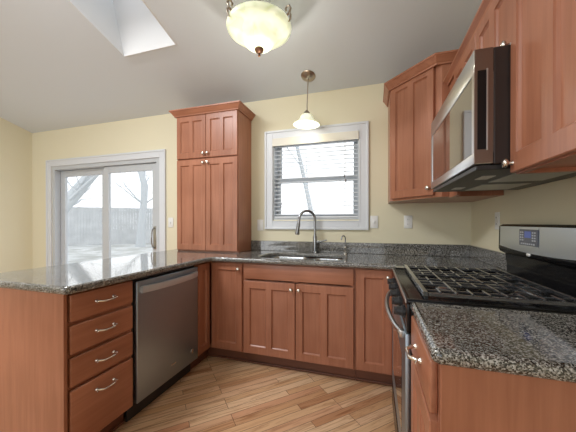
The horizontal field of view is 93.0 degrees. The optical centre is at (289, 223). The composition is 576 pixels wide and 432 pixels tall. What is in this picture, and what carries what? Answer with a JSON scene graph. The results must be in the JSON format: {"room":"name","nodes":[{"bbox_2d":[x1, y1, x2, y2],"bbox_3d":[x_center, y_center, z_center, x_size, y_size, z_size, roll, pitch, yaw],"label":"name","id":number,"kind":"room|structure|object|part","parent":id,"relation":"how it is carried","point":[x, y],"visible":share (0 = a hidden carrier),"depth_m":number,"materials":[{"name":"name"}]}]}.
{"room":"kitchen","nodes":[
{"label":"kitchen","id":0,"kind":"room"},
{"bbox_2d":[0,117,32,272],"bbox_3d":[-4.657,-0.650,1.181,0.160,3.702,6.160,0,0,17],"label":"wall","id":1,"kind":"structure","parent":0,"point":[16,227],"depth_m":3.75,"materials":[{"name":"beige paint"}]},
{"bbox_2d":[0,0,481,132],"bbox_3d":[-1.973,-1.872,0.262,5.830,1.251,6.320,0,0,17],"label":"ceiling","id":2,"kind":"structure","parent":0,"point":[58,71],"depth_m":2.40,"materials":[{"name":"white paint"}]},
{"bbox_2d":[68,0,176,56],"bbox_3d":[-1.387,-1.979,1.860,0.575,0.946,1.120,0,0,17],"label":"window","id":3,"kind":"structure","parent":2,"relation":"attached to","point":[130,26],"depth_m":2.33,"materials":[{"name":"white paint"}]},
{"bbox_2d":[226,0,291,56],"bbox_3d":[-0.188,-1.352,1.774,0.437,0.534,0.419,0,0,17],"label":"ceiling light","id":4,"kind":"object","parent":2,"relation":"attached to","point":[261,27],"visible":1,"depth_m":1.68,"materials":[{"name":"beige glass"}]},
{"bbox_3d":[-0.300,-1.305,1.700,0.201,0.109,0.014,0,0,-37],"label":"scroll arm","id":5,"kind":"part","parent":4,"relation":"part of","materials":[{"name":"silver metal"}]},
{"bbox_3d":[-0.079,-1.306,1.726,0.201,0.109,0.014,0,0,23],"label":"scroll arm","id":6,"kind":"part","parent":4,"relation":"part of","materials":[{"name":"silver metal"}]},
{"bbox_2d":[293,70,319,128],"bbox_3d":[0.155,-1.144,2.522,0.247,0.473,0.247,0,0,22],"label":"pendant lamp","id":7,"kind":"object","parent":2,"relation":"hanging from","point":[306,121],"visible":1,"depth_m":2.51,"materials":[{"name":"white glass"}]},
{"bbox_3d":[0.157,-0.961,2.522,0.248,0.097,0.248,2,1,17],"label":"lamp shade","id":8,"kind":"part","parent":7,"relation":"part of","materials":[{"name":"white glass"}]},
{"bbox_3d":[0.165,-1.185,2.518,0.011,0.297,0.011,2,1,17],"label":"stem","id":9,"kind":"part","parent":7,"relation":"part of","materials":[{"name":"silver metal"}]},
{"bbox_2d":[32,83,470,267],"bbox_3d":[-1.062,-0.055,3.212,5.510,2.497,0.160,0,0,17],"label":"wall","id":10,"kind":"structure","parent":0,"point":[432,223],"depth_m":2.83,"materials":[{"name":"beige paint"}]},
{"bbox_2d":[46,149,165,266],"bbox_3d":[-2.426,0.152,3.608,2.041,2.077,0.191,0,0,17],"label":"door","id":11,"kind":"structure","parent":10,"relation":"in","point":[58,171],"depth_m":3.58,"materials":[{"name":"white wood"}]},
{"bbox_3d":[-2.834,0.201,3.774,0.864,1.890,0.035,0,0,17],"label":"sliding panel","id":12,"kind":"part","parent":11,"relation":"part of","materials":[{"name":"clear glass"}]},
{"bbox_3d":[-2.015,0.202,3.474,0.875,1.890,0.035,0,0,17],"label":"sliding panel","id":13,"kind":"part","parent":11,"relation":"part of","materials":[{"name":"clear glass"}]},
{"bbox_3d":[-1.651,0.173,3.305,0.050,0.280,0.071,0,0,17],"label":"handle","id":14,"kind":"part","parent":11,"relation":"part of","materials":[{"name":"silver metal"}]},
{"bbox_2d":[168,218,172,226],"bbox_3d":[-1.407,-0.014,3.225,0.070,0.116,0.016,0,0,17],"label":"light switch","id":15,"kind":"object","parent":10,"relation":"attached to","point":[170,220],"visible":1,"depth_m":3.23,"materials":[{"name":"white plastic"}]},
{"bbox_2d":[257,220,262,230],"bbox_3d":[-0.310,0.014,2.886,0.070,0.116,0.016,0,0,17],"label":"light switch","id":16,"kind":"object","parent":10,"relation":"attached to","point":[259,222],"visible":1,"depth_m":2.89,"materials":[{"name":"white plastic"}]},
{"bbox_2d":[264,121,368,229],"bbox_3d":[0.263,-0.452,2.782,1.047,1.019,0.174,0,0,17],"label":"window","id":17,"kind":"structure","parent":10,"relation":"in","point":[272,187],"depth_m":2.71,"materials":[{"name":"white wood"}]},
{"bbox_2d":[272,130,358,217],"bbox_3d":[0.248,-0.468,2.735,0.866,0.818,0.086,0,0,17],"label":"window blind","id":18,"kind":"object","parent":17,"relation":"attached to","point":[350,135],"visible":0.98,"depth_m":2.72,"materials":[{"name":"beige plastic"}]},
{"bbox_3d":[0.253,-0.067,2.752,0.846,0.016,0.048,0,0,17],"label":"rail","id":19,"kind":"part","parent":18,"relation":"part of","materials":[{"name":"white plastic"}]},
{"bbox_3d":[0.535,-0.625,2.626,0.015,0.390,0.003,0,0,17],"label":"lift cord","id":20,"kind":"part","parent":18,"relation":"part of","materials":[{"name":"white fabric"}]},
{"bbox_3d":[0.270,-0.264,2.806,0.843,0.416,0.030,0,0,17],"label":"sash","id":21,"kind":"part","parent":17,"relation":"part of","materials":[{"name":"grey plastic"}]},
{"bbox_3d":[0.280,-0.647,2.836,0.843,0.434,0.030,0,0,17],"label":"sash","id":22,"kind":"part","parent":17,"relation":"part of","materials":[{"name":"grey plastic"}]},
{"bbox_2d":[370,216,377,227],"bbox_3d":[0.788,-0.016,2.546,0.070,0.116,0.016,0,0,17],"label":"light switch","id":23,"kind":"object","parent":10,"relation":"attached to","point":[373,219],"visible":1,"depth_m":2.55,"materials":[{"name":"white plastic"}]},
{"bbox_2d":[251,240,506,269],"bbox_3d":[0.452,0.232,2.242,2.037,0.102,0.796,0,0,17],"label":"backsplash","id":24,"kind":"structure","parent":10,"relation":"attached to","point":[492,257],"depth_m":2.48,"materials":[{"name":"stone"}]},
{"bbox_2d":[404,215,411,227],"bbox_3d":[1.069,-0.016,2.463,0.070,0.116,0.009,0,0,17],"label":"wall outlet","id":25,"kind":"object","parent":10,"relation":"attached to","point":[407,219],"visible":1,"depth_m":2.46,"materials":[{"name":"white plastic"}]},
{"bbox_2d":[383,49,503,203],"bbox_3d":[1.105,-0.657,2.108,0.712,0.950,0.656,0,0,17],"label":"upper cabinet","id":26,"kind":"object","parent":10,"relation":"attached to","point":[414,97],"visible":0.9,"depth_m":2.01,"materials":[{"name":"brown wood"}]},
{"bbox_3d":[0.909,-0.647,2.044,0.020,0.898,0.375,0,0,-27],"label":"door","id":27,"kind":"part","parent":26,"relation":"part of","materials":[{"name":"brown wood"}]},
{"bbox_3d":[1.002,-1.101,2.046,0.306,0.062,0.965,0,0,-30],"label":"crown molding","id":28,"kind":"part","parent":26,"relation":"part of","materials":[{"name":"brown wood"}]},
{"bbox_2d":[114,356,394,431],"bbox_3d":[-1.973,1.255,0.275,5.830,0.100,6.320,0,0,17],"label":"floor","id":29,"kind":"structure","parent":0,"point":[217,394],"depth_m":1.83,"materials":[{"name":"brown wood"}]},
{"bbox_2d":[0,280,132,431],"bbox_3d":[-1.059,0.759,2.199,0.676,0.875,1.793,0,0,17],"label":"base cabinet","id":30,"kind":"object","parent":29,"relation":"on","point":[66,362],"visible":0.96,"depth_m":1.35,"materials":[{"name":"brown wood"}]},
{"bbox_3d":[-1.339,0.763,1.355,0.638,0.875,0.015,0,0,17],"label":"panel","id":31,"kind":"part","parent":30,"relation":"part of","materials":[{"name":"brown wood"}]},
{"bbox_3d":[-1.003,0.707,1.456,0.018,0.766,0.360,0,0,17],"label":"frame","id":32,"kind":"part","parent":30,"relation":"part of","materials":[{"name":"brown wood"}]},
{"bbox_3d":[-0.985,0.935,1.451,0.020,0.287,0.348,0,0,17],"label":"drawer","id":33,"kind":"part","parent":30,"relation":"part of","materials":[{"name":"brown wood"}]},
{"bbox_3d":[-0.985,0.705,1.450,0.020,0.136,0.348,0,0,17],"label":"drawer","id":34,"kind":"part","parent":30,"relation":"part of","materials":[{"name":"brown wood"}]},
{"bbox_3d":[-0.985,0.551,1.449,0.020,0.135,0.348,0,0,17],"label":"drawer","id":35,"kind":"part","parent":30,"relation":"part of","materials":[{"name":"brown wood"}]},
{"bbox_3d":[-0.985,0.400,1.449,0.020,0.131,0.348,0,0,17],"label":"drawer","id":36,"kind":"part","parent":30,"relation":"part of","materials":[{"name":"brown wood"}]},
{"bbox_3d":[-0.958,0.851,1.442,0.036,0.018,0.120,0,0,17],"label":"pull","id":37,"kind":"part","parent":30,"relation":"part of","materials":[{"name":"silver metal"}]},
{"bbox_3d":[-0.958,0.701,1.442,0.036,0.018,0.120,0,0,17],"label":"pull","id":38,"kind":"part","parent":30,"relation":"part of","materials":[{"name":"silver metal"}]},
{"bbox_3d":[-0.958,0.547,1.441,0.036,0.018,0.120,0,0,17],"label":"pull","id":39,"kind":"part","parent":30,"relation":"part of","materials":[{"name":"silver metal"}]},
{"bbox_3d":[-0.958,0.396,1.440,0.036,0.018,0.120,0,0,17],"label":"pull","id":40,"kind":"part","parent":30,"relation":"part of","materials":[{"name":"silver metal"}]},
{"bbox_2d":[0,240,506,294],"bbox_3d":[-0.095,0.252,1.887,2.872,0.140,1.798,0,0,17],"label":"countertop","id":41,"kind":"structure","parent":30,"relation":"on","point":[65,279],"depth_m":2.10,"materials":[{"name":"stone"}]},
{"bbox_2d":[169,100,255,252],"bbox_3d":[-0.800,-0.440,2.854,0.808,1.440,0.358,0,0,17],"label":"upper cabinet","id":42,"kind":"object","parent":41,"relation":"on","point":[214,140],"visible":1,"depth_m":2.73,"materials":[{"name":"brown wood"}]},
{"bbox_3d":[-1.002,-0.192,2.793,0.346,0.920,0.020,0,0,17],"label":"door","id":43,"kind":"part","parent":42,"relation":"part of","materials":[{"name":"brown wood"}]},
{"bbox_3d":[-1.002,-0.883,2.790,0.346,0.436,0.020,0,0,17],"label":"door","id":44,"kind":"part","parent":42,"relation":"part of","materials":[{"name":"brown wood"}]},
{"bbox_3d":[-0.830,-0.412,2.758,0.708,1.386,0.018,0,0,17],"label":"frame","id":45,"kind":"part","parent":42,"relation":"part of","materials":[{"name":"brown wood"}]},
{"bbox_3d":[-0.800,-1.129,2.850,0.808,0.062,0.357,0,0,17],"label":"crown molding","id":46,"kind":"part","parent":42,"relation":"part of","materials":[{"name":"brown wood"}]},
{"bbox_3d":[-0.667,-0.882,2.686,0.348,0.436,0.020,0,0,17],"label":"door","id":47,"kind":"part","parent":42,"relation":"part of","materials":[{"name":"brown wood"}]},
{"bbox_3d":[-0.667,-0.191,2.689,0.348,0.920,0.020,0,0,17],"label":"door","id":48,"kind":"part","parent":42,"relation":"part of","materials":[{"name":"brown wood"}]},
{"bbox_2d":[267,256,341,283],"bbox_3d":[0.115,0.419,2.399,0.714,0.194,0.434,0,0,17],"label":"sink","id":49,"kind":"object","parent":41,"relation":"in","point":[282,257],"visible":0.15,"depth_m":2.60,"materials":[{"name":"silver metal"}]},
{"bbox_3d":[-0.038,0.419,2.447,0.394,0.194,0.434,0,0,17],"label":"bowl","id":50,"kind":"part","parent":49,"relation":"part of","materials":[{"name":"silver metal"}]},
{"bbox_3d":[0.303,0.405,2.336,0.317,0.164,0.384,0,0,17],"label":"bowl","id":51,"kind":"part","parent":49,"relation":"part of","materials":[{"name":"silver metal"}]},
{"bbox_2d":[295,210,326,252],"bbox_3d":[0.198,0.073,2.609,0.312,0.416,0.090,0,0,-13],"label":"kitchen faucet","id":52,"kind":"object","parent":41,"relation":"on","point":[315,241],"visible":0.99,"depth_m":2.62,"materials":[{"name":"silver metal"}]},
{"bbox_3d":[0.167,-0.007,2.600,0.201,0.257,0.025,0,0,-25],"label":"spout","id":53,"kind":"part","parent":52,"relation":"part of","materials":[{"name":"silver metal"}]},
{"bbox_2d":[341,235,348,253],"bbox_3d":[0.505,0.194,2.529,0.082,0.175,0.039,0,0,-19],"label":"filter faucet","id":54,"kind":"object","parent":41,"relation":"on","point":[345,247],"visible":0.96,"depth_m":2.53,"materials":[{"name":"silver metal"}]},
{"bbox_2d":[125,265,197,421],"bbox_3d":[-1.087,0.764,1.993,0.656,0.868,0.598,0,0,17],"label":"dishwasher","id":55,"kind":"object","parent":29,"relation":"on","point":[165,304],"visible":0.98,"depth_m":1.83,"materials":[{"name":"silver metal"}]},
{"bbox_3d":[-0.900,1.142,1.936,0.012,0.112,0.598,0,0,17],"label":"toe panel","id":56,"kind":"part","parent":55,"relation":"part of","materials":[{"name":"black plastic"}]},
{"bbox_3d":[-0.799,0.398,1.905,0.055,0.044,0.547,0,0,17],"label":"handle","id":57,"kind":"part","parent":55,"relation":"part of","materials":[{"name":"silver metal"}]},
{"bbox_2d":[190,261,246,369],"bbox_3d":[-0.763,0.757,2.625,0.908,0.875,0.785,0,0,17],"label":"base cabinet","id":58,"kind":"object","parent":29,"relation":"on","point":[220,284],"visible":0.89,"depth_m":2.33,"materials":[{"name":"brown wood"}]},
{"bbox_3d":[-0.724,0.704,2.292,0.020,0.741,0.164,0,0,17],"label":"door","id":59,"kind":"part","parent":58,"relation":"part of","materials":[{"name":"brown wood"}]},
{"bbox_3d":[-0.538,0.704,2.341,0.294,0.741,0.020,0,0,17],"label":"door","id":60,"kind":"part","parent":58,"relation":"part of","materials":[{"name":"brown wood"}]},
{"bbox_2d":[244,256,355,379],"bbox_3d":[0.129,0.758,2.425,0.914,0.875,0.635,0,0,17],"label":"base cabinet","id":61,"kind":"object","parent":29,"relation":"on","point":[305,326],"visible":0.98,"depth_m":2.14,"materials":[{"name":"brown wood"}]},
{"bbox_3d":[-0.169,0.775,2.227,0.446,0.600,0.020,0,0,17],"label":"door","id":62,"kind":"part","parent":61,"relation":"part of","materials":[{"name":"brown wood"}]},
{"bbox_3d":[0.047,0.397,2.158,0.898,0.125,0.020,0,0,17],"label":"false drawer","id":63,"kind":"part","parent":61,"relation":"part of","materials":[{"name":"brown wood"}]},
{"bbox_3d":[0.263,0.776,2.093,0.446,0.600,0.020,0,0,17],"label":"door","id":64,"kind":"part","parent":61,"relation":"part of","materials":[{"name":"brown wood"}]},
{"bbox_2d":[355,268,392,385],"bbox_3d":[0.683,0.759,2.171,0.290,0.875,0.793,0,0,17],"label":"base cabinet","id":65,"kind":"object","parent":29,"relation":"on","point":[373,327],"visible":0.75,"depth_m":1.99,"materials":[{"name":"brown wood"}]},
{"bbox_2d":[385,224,575,431],"bbox_3d":[0.842,0.602,1.303,0.732,1.196,0.760,0,0,17],"label":"gas range","id":66,"kind":"object","parent":29,"relation":"on","point":[540,276],"visible":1,"depth_m":1.15,"materials":[{"name":"black metal"}]},
{"bbox_3d":[0.621,0.354,1.674,0.040,0.048,0.048,0,0,17],"label":"knob","id":67,"kind":"part","parent":66,"relation":"part of","materials":[{"name":"black plastic"}]},
{"bbox_3d":[0.578,0.355,1.536,0.040,0.048,0.048,0,0,17],"label":"knob","id":68,"kind":"part","parent":66,"relation":"part of","materials":[{"name":"black plastic"}]},
{"bbox_3d":[0.521,0.430,1.402,0.060,0.031,0.684,0,0,17],"label":"handle","id":69,"kind":"part","parent":66,"relation":"part of","materials":[{"name":"silver metal"}]},
{"bbox_3d":[0.535,0.355,1.397,0.040,0.048,0.048,0,0,17],"label":"knob","id":70,"kind":"part","parent":66,"relation":"part of","materials":[{"name":"black plastic"}]},
{"bbox_3d":[0.557,1.070,1.393,0.023,0.136,0.754,0,0,17],"label":"drawer","id":71,"kind":"part","parent":66,"relation":"part of","materials":[{"name":"silver metal"}]},
{"bbox_3d":[0.492,0.356,1.258,0.040,0.048,0.048,0,0,17],"label":"knob","id":72,"kind":"part","parent":66,"relation":"part of","materials":[{"name":"black plastic"}]},
{"bbox_3d":[0.449,0.356,1.120,0.040,0.048,0.048,0,0,17],"label":"knob","id":73,"kind":"part","parent":66,"relation":"part of","materials":[{"name":"black plastic"}]},
{"bbox_3d":[0.558,0.705,1.391,0.021,0.580,0.754,0,0,17],"label":"oven door","id":74,"kind":"part","parent":66,"relation":"part of","materials":[{"name":"silver metal"}]},
{"bbox_3d":[0.561,0.356,1.389,0.015,0.110,0.760,0,0,17],"label":"control panel","id":75,"kind":"part","parent":66,"relation":"part of","materials":[{"name":"black metal"}]},
{"bbox_2d":[392,265,575,314],"bbox_3d":[0.844,0.279,1.301,0.618,0.044,0.760,0,0,17],"label":"cooktop","id":76,"kind":"object","parent":66,"relation":"in","point":[513,289],"depth_m":1.12,"materials":[{"name":"grey metal"}]},
{"bbox_3d":[1.098,0.077,1.222,0.005,0.123,0.696,0,0,17],"label":"console panel","id":77,"kind":"part","parent":66,"relation":"part of","materials":[{"name":"silver metal"}]},
{"bbox_2d":[405,316,575,431],"bbox_3d":[0.690,0.765,0.741,0.692,0.875,0.388,0,0,17],"label":"base cabinet","id":78,"kind":"object","parent":29,"relation":"on","point":[444,398],"visible":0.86,"depth_m":0.62,"materials":[{"name":"brown wood"}]},
{"bbox_3d":[0.379,0.398,0.845,0.036,0.018,0.120,0,0,17],"label":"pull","id":79,"kind":"part","parent":78,"relation":"part of","materials":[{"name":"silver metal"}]},
{"bbox_3d":[0.406,0.402,0.836,0.020,0.131,0.350,0,0,17],"label":"drawer","id":80,"kind":"part","parent":78,"relation":"part of","materials":[{"name":"brown wood"}]},
{"bbox_3d":[0.406,0.783,0.838,0.020,0.596,0.350,0,0,17],"label":"door","id":81,"kind":"part","parent":78,"relation":"part of","materials":[{"name":"brown wood"}]},
{"bbox_3d":[0.424,0.710,0.834,0.018,0.766,0.366,0,0,17],"label":"frame","id":82,"kind":"part","parent":78,"relation":"part of","materials":[{"name":"brown wood"}]},
{"bbox_2d":[410,302,575,382],"bbox_3d":[0.704,0.308,0.727,0.659,0.038,0.410,0,0,17],"label":"countertop","id":83,"kind":"structure","parent":78,"relation":"on","point":[542,345],"depth_m":0.69,"materials":[{"name":"stone"}]},
{"bbox_3d":[0.661,0.767,0.555,0.636,0.873,0.016,0,0,17],"label":"panel","id":84,"kind":"part","parent":78,"relation":"part of","materials":[{"name":"brown wood"}]},
{"bbox_2d":[471,177,575,252],"bbox_3d":[0.759,-0.643,-0.495,0.160,3.702,6.160,0,0,17],"label":"wall","id":85,"kind":"structure","parent":0,"point":[552,203],"depth_m":1.49,"materials":[{"name":"beige paint"}]},
{"bbox_2d":[443,0,510,197],"bbox_3d":[1.048,-0.563,1.334,0.361,0.784,0.938,0,0,17],"label":"upper cabinet","id":86,"kind":"object","parent":85,"relation":"attached to","point":[490,26],"visible":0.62,"depth_m":1.19,"materials":[{"name":"brown wood"}]},
{"bbox_3d":[0.941,-0.761,1.464,0.020,0.286,0.368,0,0,17],"label":"door","id":87,"kind":"part","parent":86,"relation":"part of","materials":[{"name":"brown wood"}]},
{"bbox_3d":[0.907,-0.935,1.376,0.034,0.040,0.938,0,0,17],"label":"crown molding","id":88,"kind":"part","parent":86,"relation":"part of","materials":[{"name":"brown wood"}]},
{"bbox_3d":[0.831,-0.759,1.108,0.020,0.286,0.368,0,0,17],"label":"door","id":89,"kind":"part","parent":86,"relation":"part of","materials":[{"name":"brown wood"}]},
{"bbox_2d":[431,45,575,191],"bbox_3d":[0.977,-0.401,1.255,0.452,0.428,0.765,0,0,17],"label":"microwave","id":90,"kind":"object","parent":86,"relation":"attached to","point":[470,132],"visible":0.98,"depth_m":1.02,"materials":[{"name":"grey metal"}]},
{"bbox_3d":[0.789,-0.391,1.312,0.053,0.277,0.705,0,0,17],"label":"door glass","id":91,"kind":"part","parent":90,"relation":"part of","materials":[{"name":"grey"}]},
{"bbox_3d":[0.790,-0.413,1.317,0.059,0.404,0.757,0,0,17],"label":"door","id":92,"kind":"part","parent":90,"relation":"part of","materials":[{"name":"silver metal"}]},
{"bbox_3d":[0.678,-0.412,0.954,0.057,0.400,0.002,0,0,17],"label":"trim","id":93,"kind":"part","parent":90,"relation":"part of","materials":[{"name":"brown"}]},
{"bbox_3d":[0.759,-0.628,0.961,0.030,0.031,0.031,0,0,17],"label":"knob","id":94,"kind":"part","parent":86,"relation":"part of","materials":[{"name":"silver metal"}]},
{"bbox_2d":[495,212,499,229],"bbox_3d":[1.387,-0.019,1.826,0.009,0.116,0.070,0,0,17],"label":"wall outlet","id":95,"kind":"object","parent":85,"relation":"attached to","point":[497,214],"visible":0.93,"depth_m":1.81,"materials":[{"name":"white plastic"}]},
{"bbox_2d":[501,0,575,173],"bbox_3d":[0.776,-0.559,0.482,0.375,0.786,0.840,0,0,17],"label":"upper cabinet","id":96,"kind":"object","parent":85,"relation":"attached to","point":[543,32],"visible":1,"depth_m":0.77,"materials":[{"name":"brown wood"}]},
{"bbox_3d":[0.729,-0.203,0.915,0.030,0.031,0.031,0,0,17],"label":"knob","id":97,"kind":"part","parent":96,"relation":"part of","materials":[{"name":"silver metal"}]},
{"bbox_3d":[0.653,-0.548,0.520,0.018,0.764,0.840,0,0,17],"label":"frame","id":98,"kind":"part","parent":96,"relation":"part of","materials":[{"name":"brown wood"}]},
{"label":"outside","id":99,"kind":"structure","parent":0,"visible":0},
{"bbox_2d":[68,243,152,263],"bbox_3d":[-1.267,1.207,27.063,70.000,0.100,44.400,0,0,17],"label":"ground","id":100,"kind":"structure","parent":99,"point":[76,253],"depth_m":11.96,"materials":[{"name":"white snow"}]},
{"bbox_2d":[68,175,116,211],"bbox_3d":[-4.957,-2.248,9.421,7.294,7.242,4.677,0,0,-17],"label":"bare tree","id":101,"kind":"object","parent":100,"relation":"on","point":[83,184],"visible":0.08,"depth_m":8.49,"materials":[{"name":"grey plant"}]},
{"bbox_2d":[68,207,152,245],"bbox_3d":[-15.019,0.146,13.374,21.000,2.132,0.162,0,0,-24],"label":"privacy fence","id":102,"kind":"object","parent":100,"relation":"on","point":[84,223],"visible":0.27,"depth_m":15.26,"materials":[{"name":"grey wood"}]},
{"bbox_2d":[99,171,151,246],"bbox_3d":[-8.582,-3.187,14.417,4.826,8.905,5.104,0,0,4],"label":"bare tree","id":103,"kind":"object","parent":100,"relation":"on","point":[140,237],"visible":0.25,"depth_m":14.22,"materials":[{"name":"grey plant"}]},
{"bbox_2d":[287,147,330,213],"bbox_3d":[0.242,-3.144,10.625,3.076,8.877,2.842,0,0,17],"label":"bare tree","id":104,"kind":"object","parent":100,"relation":"on","point":[308,198],"visible":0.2,"depth_m":10.50,"materials":[{"name":"grey plant"}]}
]}

